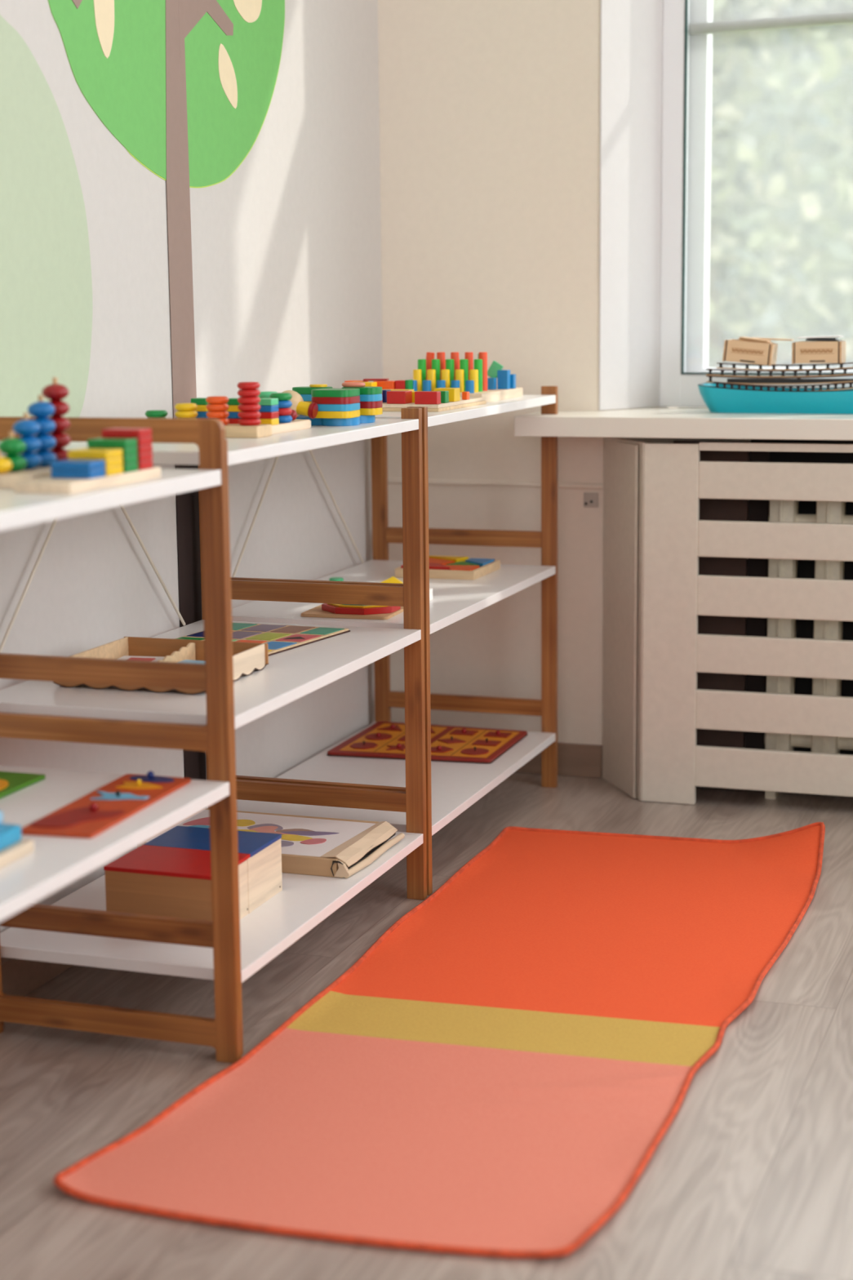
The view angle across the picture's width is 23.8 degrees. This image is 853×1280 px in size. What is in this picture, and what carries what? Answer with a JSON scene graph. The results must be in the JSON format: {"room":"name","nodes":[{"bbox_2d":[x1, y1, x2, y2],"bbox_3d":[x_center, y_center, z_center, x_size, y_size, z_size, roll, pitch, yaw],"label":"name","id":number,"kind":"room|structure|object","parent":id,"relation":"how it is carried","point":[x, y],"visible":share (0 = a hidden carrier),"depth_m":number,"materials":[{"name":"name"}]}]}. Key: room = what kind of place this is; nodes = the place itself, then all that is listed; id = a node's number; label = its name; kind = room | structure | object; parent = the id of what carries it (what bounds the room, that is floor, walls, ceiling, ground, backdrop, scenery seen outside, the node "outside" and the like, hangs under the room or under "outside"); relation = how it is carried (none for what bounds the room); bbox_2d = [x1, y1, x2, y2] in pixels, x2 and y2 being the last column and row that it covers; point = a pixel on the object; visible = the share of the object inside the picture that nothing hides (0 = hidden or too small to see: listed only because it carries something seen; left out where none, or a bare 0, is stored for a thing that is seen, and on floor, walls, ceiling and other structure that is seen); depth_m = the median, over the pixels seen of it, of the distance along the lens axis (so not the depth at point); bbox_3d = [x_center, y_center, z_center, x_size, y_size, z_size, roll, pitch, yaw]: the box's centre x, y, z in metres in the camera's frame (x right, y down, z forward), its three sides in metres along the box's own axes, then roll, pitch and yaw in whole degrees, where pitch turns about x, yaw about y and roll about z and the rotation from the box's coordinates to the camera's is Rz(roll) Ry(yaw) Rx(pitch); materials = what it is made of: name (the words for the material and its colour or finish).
{"room":"children's room","nodes":[
{"label":"children's room","id":0,"kind":"room"},
{"bbox_2d":[0,0,382,958],"bbox_3d":[-1.099,-0.724,1.668,0.200,2.900,6.250,3,10,19],"label":"wall","id":1,"kind":"structure","parent":0,"point":[286,248],"depth_m":3.66,"materials":[{"name":"paint"}]},
{"bbox_2d":[0,956,73,996],"bbox_3d":[-1.007,0.689,1.797,0.016,0.069,5.700,3,10,19],"label":"baseboard","id":2,"kind":"structure","parent":1,"relation":"attached to","point":[20,977],"depth_m":2.97,"materials":[{"name":"brown wood"}]},
{"bbox_2d":[0,14,92,441],"bbox_3d":[-0.744,-0.501,2.424,0.001,0.722,1.421,3,10,19],"label":"mural","id":3,"kind":"object","parent":1,"relation":"attached to","point":[46,282],"visible":0.86,"depth_m":2.94},
{"bbox_2d":[48,0,284,808],"bbox_3d":[-0.406,-0.590,3.398,0.002,1.911,0.923,3,10,19],"label":"mural","id":4,"kind":"object","parent":1,"relation":"attached to","point":[186,87],"visible":0.98,"depth_m":3.38},
{"bbox_2d":[0,772,852,1279],"bbox_3d":[0.561,0.873,1.172,3.800,0.120,5.900,3,10,19],"label":"floor","id":5,"kind":"structure","parent":0,"point":[751,1177],"depth_m":2.54,"materials":[{"name":"grey wood"}]},
{"bbox_2d":[0,416,241,1063],"bbox_3d":[-0.564,0.193,2.348,0.395,0.856,0.774,3,10,19],"label":"shelf unit","id":6,"kind":"object","parent":5,"relation":"on","point":[55,863],"visible":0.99,"depth_m":2.62,"materials":[{"name":"brown wood"}]},
{"bbox_2d":[0,810,34,867],"bbox_3d":[-0.503,0.227,2.245,0.067,0.050,0.152,3,10,19],"label":"toy","id":7,"kind":"object","parent":6,"relation":"on","point":[13,847],"visible":1,"depth_m":2.28,"materials":[{"name":"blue wood"}]},
{"bbox_2d":[0,771,45,798],"bbox_3d":[-0.583,0.195,2.569,0.094,0.008,0.233,3,10,19],"label":"puzzle","id":8,"kind":"object","parent":6,"relation":"on","point":[10,782],"visible":1,"depth_m":2.63},
{"bbox_2d":[0,377,71,488],"bbox_3d":[-0.476,-0.249,2.412,0.109,0.121,0.184,3,10,19],"label":"bead stacker","id":9,"kind":"object","parent":6,"relation":"on","point":[14,467],"visible":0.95,"depth_m":2.42,"materials":[{"name":"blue wood"}]},
{"bbox_2d":[14,427,160,493],"bbox_3d":[-0.393,-0.212,2.367,0.071,0.060,0.226,3,10,19],"label":"stacking block toy","id":10,"kind":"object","parent":6,"relation":"on","point":[122,455],"depth_m":2.35,"materials":[{"name":"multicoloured wood"}]},
{"bbox_2d":[21,770,191,838],"bbox_3d":[-0.393,0.198,2.511,0.094,0.016,0.300,2,10,17],"label":"puzzle","id":11,"kind":"object","parent":6,"relation":"on","point":[94,813],"visible":1,"depth_m":2.49,"materials":[{"name":"red paint"}]},
{"bbox_2d":[0,408,426,1054],"bbox_3d":[-0.319,0.083,3.079,0.400,0.828,0.778,3,10,19],"label":"shelf unit","id":12,"kind":"object","parent":5,"relation":"on","point":[77,928],"visible":0.56,"depth_m":2.90,"materials":[{"name":"brown wood"}]},
{"bbox_2d":[53,636,268,694],"bbox_3d":[-0.382,0.035,2.947,0.237,0.037,0.226,3,10,19],"label":"box","id":13,"kind":"object","parent":12,"relation":"on","point":[247,657],"visible":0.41,"depth_m":3.01,"materials":[{"name":"brown wood"}]},
{"bbox_2d":[116,655,164,661],"bbox_3d":[-0.426,0.038,2.974,0.075,0.011,0.100,1,10,12],"label":"picture card","id":14,"kind":"object","parent":13,"relation":"in","point":[125,657],"visible":0.13,"depth_m":3.01,"materials":[{"name":"white"}]},
{"bbox_2d":[127,657,155,661],"bbox_3d":[-0.424,0.030,2.980,0.038,0.001,0.045,1,10,12],"label":"picture card","id":15,"kind":"object","parent":14,"relation":"on","point":[131,658],"visible":0.5,"depth_m":2.99,"materials":[{"name":"red paint"}]},
{"bbox_2d":[177,659,204,663],"bbox_3d":[-0.330,0.044,2.920,0.088,0.014,0.080,4,10,25],"label":"picture card","id":16,"kind":"object","parent":13,"relation":"in","point":[184,660],"visible":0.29,"depth_m":2.95,"materials":[{"name":"white paper"}]},
{"bbox_2d":[103,825,282,920],"bbox_3d":[-0.341,0.353,2.999,0.175,0.088,0.240,3,10,19],"label":"lidded box","id":17,"kind":"object","parent":12,"relation":"on","point":[168,875],"visible":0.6,"depth_m":2.92,"materials":[{"name":"brown wood"}]},
{"bbox_2d":[145,382,271,438],"bbox_3d":[-0.337,-0.333,2.919,0.226,0.078,0.053,3,10,19],"label":"stacking toy","id":18,"kind":"object","parent":12,"relation":"on","point":[249,427],"visible":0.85,"depth_m":2.88,"materials":[{"name":"brown wood"}]},
{"bbox_2d":[191,391,311,434],"bbox_3d":[-0.274,-0.340,3.025,0.157,0.057,0.174,3,10,19],"label":"shape sorter","id":19,"kind":"object","parent":12,"relation":"on","point":[274,411],"visible":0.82,"depth_m":2.97,"materials":[{"name":"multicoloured wood"}]},
{"bbox_2d":[174,622,350,656],"bbox_3d":[-0.296,0.002,3.234,0.214,0.006,0.338,4,11,26],"label":"puzzle","id":20,"kind":"object","parent":12,"relation":"on","point":[279,638],"visible":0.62,"depth_m":3.28,"materials":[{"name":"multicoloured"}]},
{"bbox_2d":[137,808,404,878],"bbox_3d":[-0.251,0.328,3.311,0.374,0.033,0.245,3,10,19],"label":"box","id":21,"kind":"object","parent":12,"relation":"on","point":[325,846],"visible":0.67,"depth_m":3.28,"materials":[{"name":"white"}]},
{"bbox_2d":[146,809,375,857],"bbox_3d":[-0.264,0.315,3.314,0.321,0.001,0.220,3,10,19],"label":"picture","id":22,"kind":"object","parent":21,"relation":"on","point":[302,836],"depth_m":3.32,"materials":[{"name":"multicoloured"}]},
{"bbox_2d":[282,390,318,419],"bbox_3d":[-0.204,-0.356,3.116,0.078,0.056,0.045,3,10,19],"label":"toy rattle","id":23,"kind":"object","parent":12,"relation":"on","point":[301,407],"visible":0.48,"depth_m":3.10,"materials":[{"name":"paint"}]},
{"bbox_2d":[292,384,382,426],"bbox_3d":[-0.153,-0.370,3.185,0.142,0.060,0.141,3,10,19],"label":"clover stacker","id":24,"kind":"object","parent":12,"relation":"on","point":[344,406],"visible":0.84,"depth_m":3.13,"materials":[{"name":"paint"}]},
{"bbox_2d":[342,382,365,386],"bbox_3d":[-0.116,-0.405,3.210,0.038,0.007,0.038,3,10,19],"label":"ring","id":25,"kind":"object","parent":24,"relation":"on","point":[345,384],"visible":1,"depth_m":3.20,"materials":[{"name":"paint"}]},
{"bbox_2d":[231,386,557,895],"bbox_3d":[-0.054,-0.047,3.835,0.400,0.828,0.823,3,10,19],"label":"shelf unit","id":26,"kind":"object","parent":5,"relation":"on","point":[451,788],"visible":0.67,"depth_m":3.90,"materials":[{"name":"brown wood"}]},
{"bbox_2d":[328,577,343,581],"bbox_3d":[-0.175,-0.117,3.938,0.028,0.006,0.028,3,10,19],"label":"disc","id":27,"kind":"object","parent":26,"relation":"on","point":[332,579],"visible":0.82,"depth_m":3.93,"materials":[{"name":"green paint"}]},
{"bbox_2d":[301,603,403,619],"bbox_3d":[-0.125,-0.058,3.533,0.162,0.022,0.134,3,10,19],"label":"puzzle","id":28,"kind":"object","parent":26,"relation":"on","point":[325,610],"visible":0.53,"depth_m":3.48,"materials":[{"name":"beige wood"}]},
{"bbox_2d":[380,576,403,583],"bbox_3d":[-0.063,-0.116,3.897,0.054,0.014,0.042,3,10,19],"label":"block","id":29,"kind":"object","parent":26,"relation":"on","point":[393,580],"visible":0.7,"depth_m":3.89,"materials":[{"name":"paint"}]},
{"bbox_2d":[326,721,527,764],"bbox_3d":[0.007,0.202,4.089,0.337,0.019,0.313,3,10,19],"label":"puzzle","id":30,"kind":"object","parent":26,"relation":"on","point":[381,740],"visible":0.8,"depth_m":4.06,"materials":[{"name":"brown"}]},
{"bbox_2d":[429,587,432,600],"bbox_3d":[-0.026,-0.082,3.670,0.066,0.021,0.045,3,10,19],"label":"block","id":31,"kind":"object","parent":26,"relation":"on","point":[430,589],"visible":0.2,"depth_m":3.67,"materials":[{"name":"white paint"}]},
{"bbox_2d":[382,396,486,412],"bbox_3d":[-0.060,-0.426,3.657,0.267,0.012,0.276,3,10,19],"label":"tray","id":32,"kind":"object","parent":26,"relation":"on","point":[473,401],"visible":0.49,"depth_m":3.52,"materials":[{"name":"brown wood"}]},
{"bbox_2d":[344,380,368,382],"bbox_3d":[-0.131,-0.471,3.798,0.037,0.030,0.030,3,10,19],"label":"block","id":33,"kind":"object","parent":32,"relation":"on","point":[347,380],"visible":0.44,"depth_m":3.79,"materials":[{"name":"orange paint"}]},
{"bbox_2d":[363,382,377,386],"bbox_3d":[-0.118,-0.462,3.747,0.047,0.029,0.030,3,10,19],"label":"block","id":34,"kind":"object","parent":32,"relation":"on","point":[367,384],"visible":0.23,"depth_m":3.73,"materials":[{"name":"yellow paint"}]},
{"bbox_2d":[373,380,395,389],"bbox_3d":[-0.075,-0.467,3.768,0.040,0.030,0.030,3,10,19],"label":"block","id":35,"kind":"object","parent":32,"relation":"on","point":[388,384],"visible":0.48,"depth_m":3.75,"materials":[{"name":"orange paint"}]},
{"bbox_2d":[363,378,389,381],"bbox_3d":[-0.094,-0.486,3.780,0.045,0.004,0.028,1,10,8],"label":"block","id":36,"kind":"object","parent":35,"relation":"on","point":[364,380],"visible":1,"depth_m":3.77,"materials":[{"name":"paint"}]},
{"bbox_2d":[382,389,391,402],"bbox_3d":[-0.075,-0.431,3.584,0.018,0.022,0.025,3,10,19],"label":"block","id":37,"kind":"object","parent":32,"relation":"on","point":[384,391],"visible":0.39,"depth_m":3.57,"materials":[{"name":"blue paint"}]},
{"bbox_2d":[386,390,412,404],"bbox_3d":[-0.047,-0.423,3.535,0.034,0.022,0.036,3,10,19],"label":"block","id":38,"kind":"object","parent":32,"relation":"on","point":[395,397],"visible":1,"depth_m":3.52,"materials":[{"name":"red paint"}]},
{"bbox_2d":[395,380,404,389],"bbox_3d":[-0.045,-0.466,3.762,0.019,0.031,0.027,3,10,19],"label":"block","id":39,"kind":"object","parent":32,"relation":"on","point":[399,384],"visible":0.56,"depth_m":3.75,"materials":[{"name":"red paint"}]},
{"bbox_2d":[390,389,413,391],"bbox_3d":[-0.054,-0.438,3.627,0.058,0.020,0.028,3,10,19],"label":"block","id":40,"kind":"object","parent":32,"relation":"on","point":[412,390],"visible":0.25,"depth_m":3.62,"materials":[{"name":"yellow paint"}]},
{"bbox_2d":[404,379,413,389],"bbox_3d":[-0.032,-0.466,3.759,0.007,0.032,0.025,3,10,19],"label":"block","id":41,"kind":"object","parent":32,"relation":"on","point":[408,383],"visible":0.56,"depth_m":3.75,"materials":[{"name":"green paint"}]},
{"bbox_2d":[412,391,417,402],"bbox_3d":[-0.015,-0.427,3.563,0.023,0.019,0.026,3,10,19],"label":"block","id":42,"kind":"object","parent":32,"relation":"on","point":[413,393],"visible":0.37,"depth_m":3.55,"materials":[{"name":"yellow paint"}]},
{"bbox_2d":[414,391,440,404],"bbox_3d":[0.002,-0.419,3.505,0.041,0.022,0.022,3,10,19],"label":"block","id":43,"kind":"object","parent":32,"relation":"on","point":[420,397],"visible":1,"depth_m":3.50,"materials":[{"name":"red paint"}]},
{"bbox_2d":[440,391,448,403],"bbox_3d":[0.027,-0.425,3.541,0.018,0.020,0.020,3,10,19],"label":"block","id":44,"kind":"object","parent":32,"relation":"on","point":[444,394],"visible":0.66,"depth_m":3.53,"materials":[{"name":"green paint"}]},
{"bbox_2d":[434,387,460,401],"bbox_3d":[0.036,-0.435,3.594,0.038,0.023,0.032,3,10,19],"label":"block","id":45,"kind":"object","parent":32,"relation":"on","point":[454,393],"visible":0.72,"depth_m":3.58,"materials":[{"name":"yellow paint"}]},
{"bbox_2d":[462,391,469,399],"bbox_3d":[0.071,-0.440,3.649,0.010,0.014,0.015,3,10,19],"label":"block","id":46,"kind":"object","parent":32,"relation":"on","point":[465,395],"visible":1,"depth_m":3.64,"materials":[{"name":"orange paint"}]},
{"bbox_2d":[395,555,500,580],"bbox_3d":[0.043,-0.145,4.037,0.163,0.024,0.175,3,10,19],"label":"tray","id":47,"kind":"object","parent":26,"relation":"on","point":[449,567],"visible":0.79,"depth_m":3.98,"materials":[{"name":"brown wood"}]},
{"bbox_2d":[413,351,522,402],"bbox_3d":[0.068,-0.510,3.909,0.166,0.091,0.270,3,10,19],"label":"pegboard","id":48,"kind":"object","parent":26,"relation":"on","point":[431,374],"visible":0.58,"depth_m":3.85,"materials":[{"name":"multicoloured wood"}]},
{"bbox_2d":[487,377,496,389],"bbox_3d":[0.127,-0.498,3.936,0.014,0.022,0.016,3,10,19],"label":"block","id":49,"kind":"object","parent":48,"relation":"on","point":[491,382],"visible":1,"depth_m":3.93,"materials":[{"name":"paint"}]},
{"bbox_2d":[487,360,503,378],"bbox_3d":[0.133,-0.525,3.944,0.035,0.038,0.006,3,10,19],"label":"block","id":50,"kind":"object","parent":48,"relation":"on","point":[495,366],"visible":0.8,"depth_m":3.94,"materials":[{"name":"green paint"}]},
{"bbox_2d":[497,369,510,389],"bbox_3d":[0.151,-0.507,3.947,0.021,0.037,0.020,3,10,19],"label":"block","id":51,"kind":"object","parent":48,"relation":"on","point":[503,375],"visible":1,"depth_m":3.94,"materials":[{"name":"paint"}]},
{"bbox_2d":[510,373,515,388],"bbox_3d":[0.169,-0.506,3.967,0.009,0.028,0.016,3,10,19],"label":"block","id":52,"kind":"object","parent":48,"relation":"on","point":[513,376],"visible":1,"depth_m":3.96,"materials":[{"name":"paint"}]},
{"bbox_2d":[53,822,825,1257],"bbox_3d":[0.166,0.484,2.998,0.680,0.052,1.774,3,10,19],"label":"rug","id":53,"kind":"object","parent":5,"relation":"on","point":[500,1069],"visible":1,"depth_m":2.68,"materials":[{"name":"fabric"}]},
{"bbox_2d":[602,437,852,804],"bbox_3d":[1.024,-0.020,3.923,1.442,0.722,0.187,3,10,19],"label":"radiator cover","id":54,"kind":"object","parent":5,"relation":"on","point":[682,713],"visible":1,"depth_m":4.00,"materials":[{"name":"beige paint"}]},
{"bbox_2d":[764,500,852,799],"bbox_3d":[1.158,0.008,3.913,1.000,0.670,0.067,3,10,19],"label":"radiator","id":55,"kind":"object","parent":5,"relation":"on","point":[783,511],"visible":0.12,"depth_m":4.02,"materials":[{"name":"metal"}]},
{"bbox_2d":[377,0,750,745],"bbox_3d":[1.660,-1.050,3.812,3.600,3.020,0.350,3,10,19],"label":"wall","id":56,"kind":"structure","parent":0,"point":[490,109],"depth_m":4.21,"materials":[{"name":"paint"}]},
{"bbox_2d":[387,477,603,489],"bbox_3d":[0.138,-0.331,4.279,0.485,0.018,0.014,3,10,19],"label":"trim","id":57,"kind":"structure","parent":56,"relation":"attached to","point":[390,480],"depth_m":4.27,"materials":[{"name":"paint"}]},
{"bbox_2d":[515,742,602,777],"bbox_3d":[0.150,0.247,4.366,0.470,0.069,0.016,3,10,19],"label":"baseboard","id":58,"kind":"structure","parent":56,"relation":"attached to","point":[582,760],"depth_m":4.30,"materials":[{"name":"brown wood"}]},
{"bbox_2d":[583,492,598,507],"bbox_3d":[0.342,-0.291,4.212,0.032,0.030,0.006,3,10,19],"label":"wall outlet","id":59,"kind":"object","parent":56,"relation":"attached to","point":[590,499],"visible":1,"depth_m":4.21,"materials":[{"name":"beige plastic"}]},
{"bbox_2d":[599,0,662,410],"bbox_3d":[0.415,-1.393,4.083,0.182,1.844,0.003,-9,13,-40],"label":"window reveal","id":60,"kind":"structure","parent":56,"relation":"attached to","point":[631,31],"depth_m":4.16,"materials":[{"name":"paint"}]},
{"bbox_2d":[514,407,852,440],"bbox_3d":[0.988,-0.418,3.941,1.598,0.040,0.360,3,10,19],"label":"windowsill","id":61,"kind":"structure","parent":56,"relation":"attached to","point":[656,422],"depth_m":3.94,"materials":[{"name":"beige laminate"}]},
{"bbox_2d":[697,362,852,413],"bbox_3d":[0.758,-0.510,4.059,0.417,0.107,0.141,3,10,19],"label":"boat","id":62,"kind":"object","parent":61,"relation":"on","point":[720,399],"depth_m":4.03,"materials":[{"name":"teal plastic"}]},
{"bbox_2d":[722,336,777,365],"bbox_3d":[0.654,-0.583,4.090,0.101,0.058,0.065,3,10,19],"label":"wooden box","id":63,"kind":"object","parent":62,"relation":"on","point":[744,349],"visible":1,"depth_m":4.06,"materials":[{"name":"brown wood"}]},
{"bbox_2d":[751,337,793,341],"bbox_3d":[0.699,-0.609,4.101,0.085,0.007,0.030,3,10,19],"label":"wooden plank","id":64,"kind":"object","parent":63,"relation":"on","point":[772,339],"visible":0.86,"depth_m":4.09,"materials":[{"name":"beige wood"}]},
{"bbox_2d":[727,378,852,383],"bbox_3d":[0.750,-0.514,4.022,0.308,0.009,0.004,3,10,19],"label":"wooden plank","id":65,"kind":"object","parent":62,"relation":"on","point":[729,380],"visible":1,"depth_m":4.03,"materials":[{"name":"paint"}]},
{"bbox_2d":[791,335,845,364],"bbox_3d":[0.784,-0.580,4.046,0.098,0.054,0.065,3,10,19],"label":"wooden box","id":66,"kind":"object","parent":62,"relation":"on","point":[815,349],"visible":1,"depth_m":4.02,"materials":[{"name":"brown wood"}]},
{"bbox_2d":[659,0,852,407],"bbox_3d":[0.957,-1.392,4.040,0.964,1.847,0.117,3,10,19],"label":"window","id":67,"kind":"structure","parent":56,"relation":"in","point":[689,28],"depth_m":4.23,"materials":[{"name":"white plastic"}]},
{"label":"outside","id":68,"kind":"structure","parent":0,"visible":0},
{"bbox_3d":[4.886,-0.918,18.830,24.000,0.100,29.600,3,10,19],"label":"ground","id":69,"kind":"structure","parent":68,"visible":0},
{"bbox_2d":[686,0,852,408],"bbox_3d":[1.681,-2.446,12.195,3.846,5.189,2.104,3,10,19],"label":"tree","id":70,"kind":"object","parent":69,"relation":"on","point":[781,224],"visible":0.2,"depth_m":11.70,"materials":[{"name":"green plant"}]},
{"bbox_2d":[692,0,852,408],"bbox_3d":[1.843,-4.141,17.512,7.400,8.657,3.569,2,10,16],"label":"tree","id":71,"kind":"object","parent":69,"relation":"on","point":[740,210],"visible":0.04,"depth_m":16.15,"materials":[{"name":"green plant"}]},
{"bbox_2d":[729,0,852,367],"bbox_3d":[4.209,-3.005,13.749,4.432,5.727,2.501,2,10,15],"label":"tree","id":72,"kind":"object","parent":69,"relation":"on","point":[769,121],"visible":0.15,"depth_m":14.00,"materials":[{"name":"green plant"}]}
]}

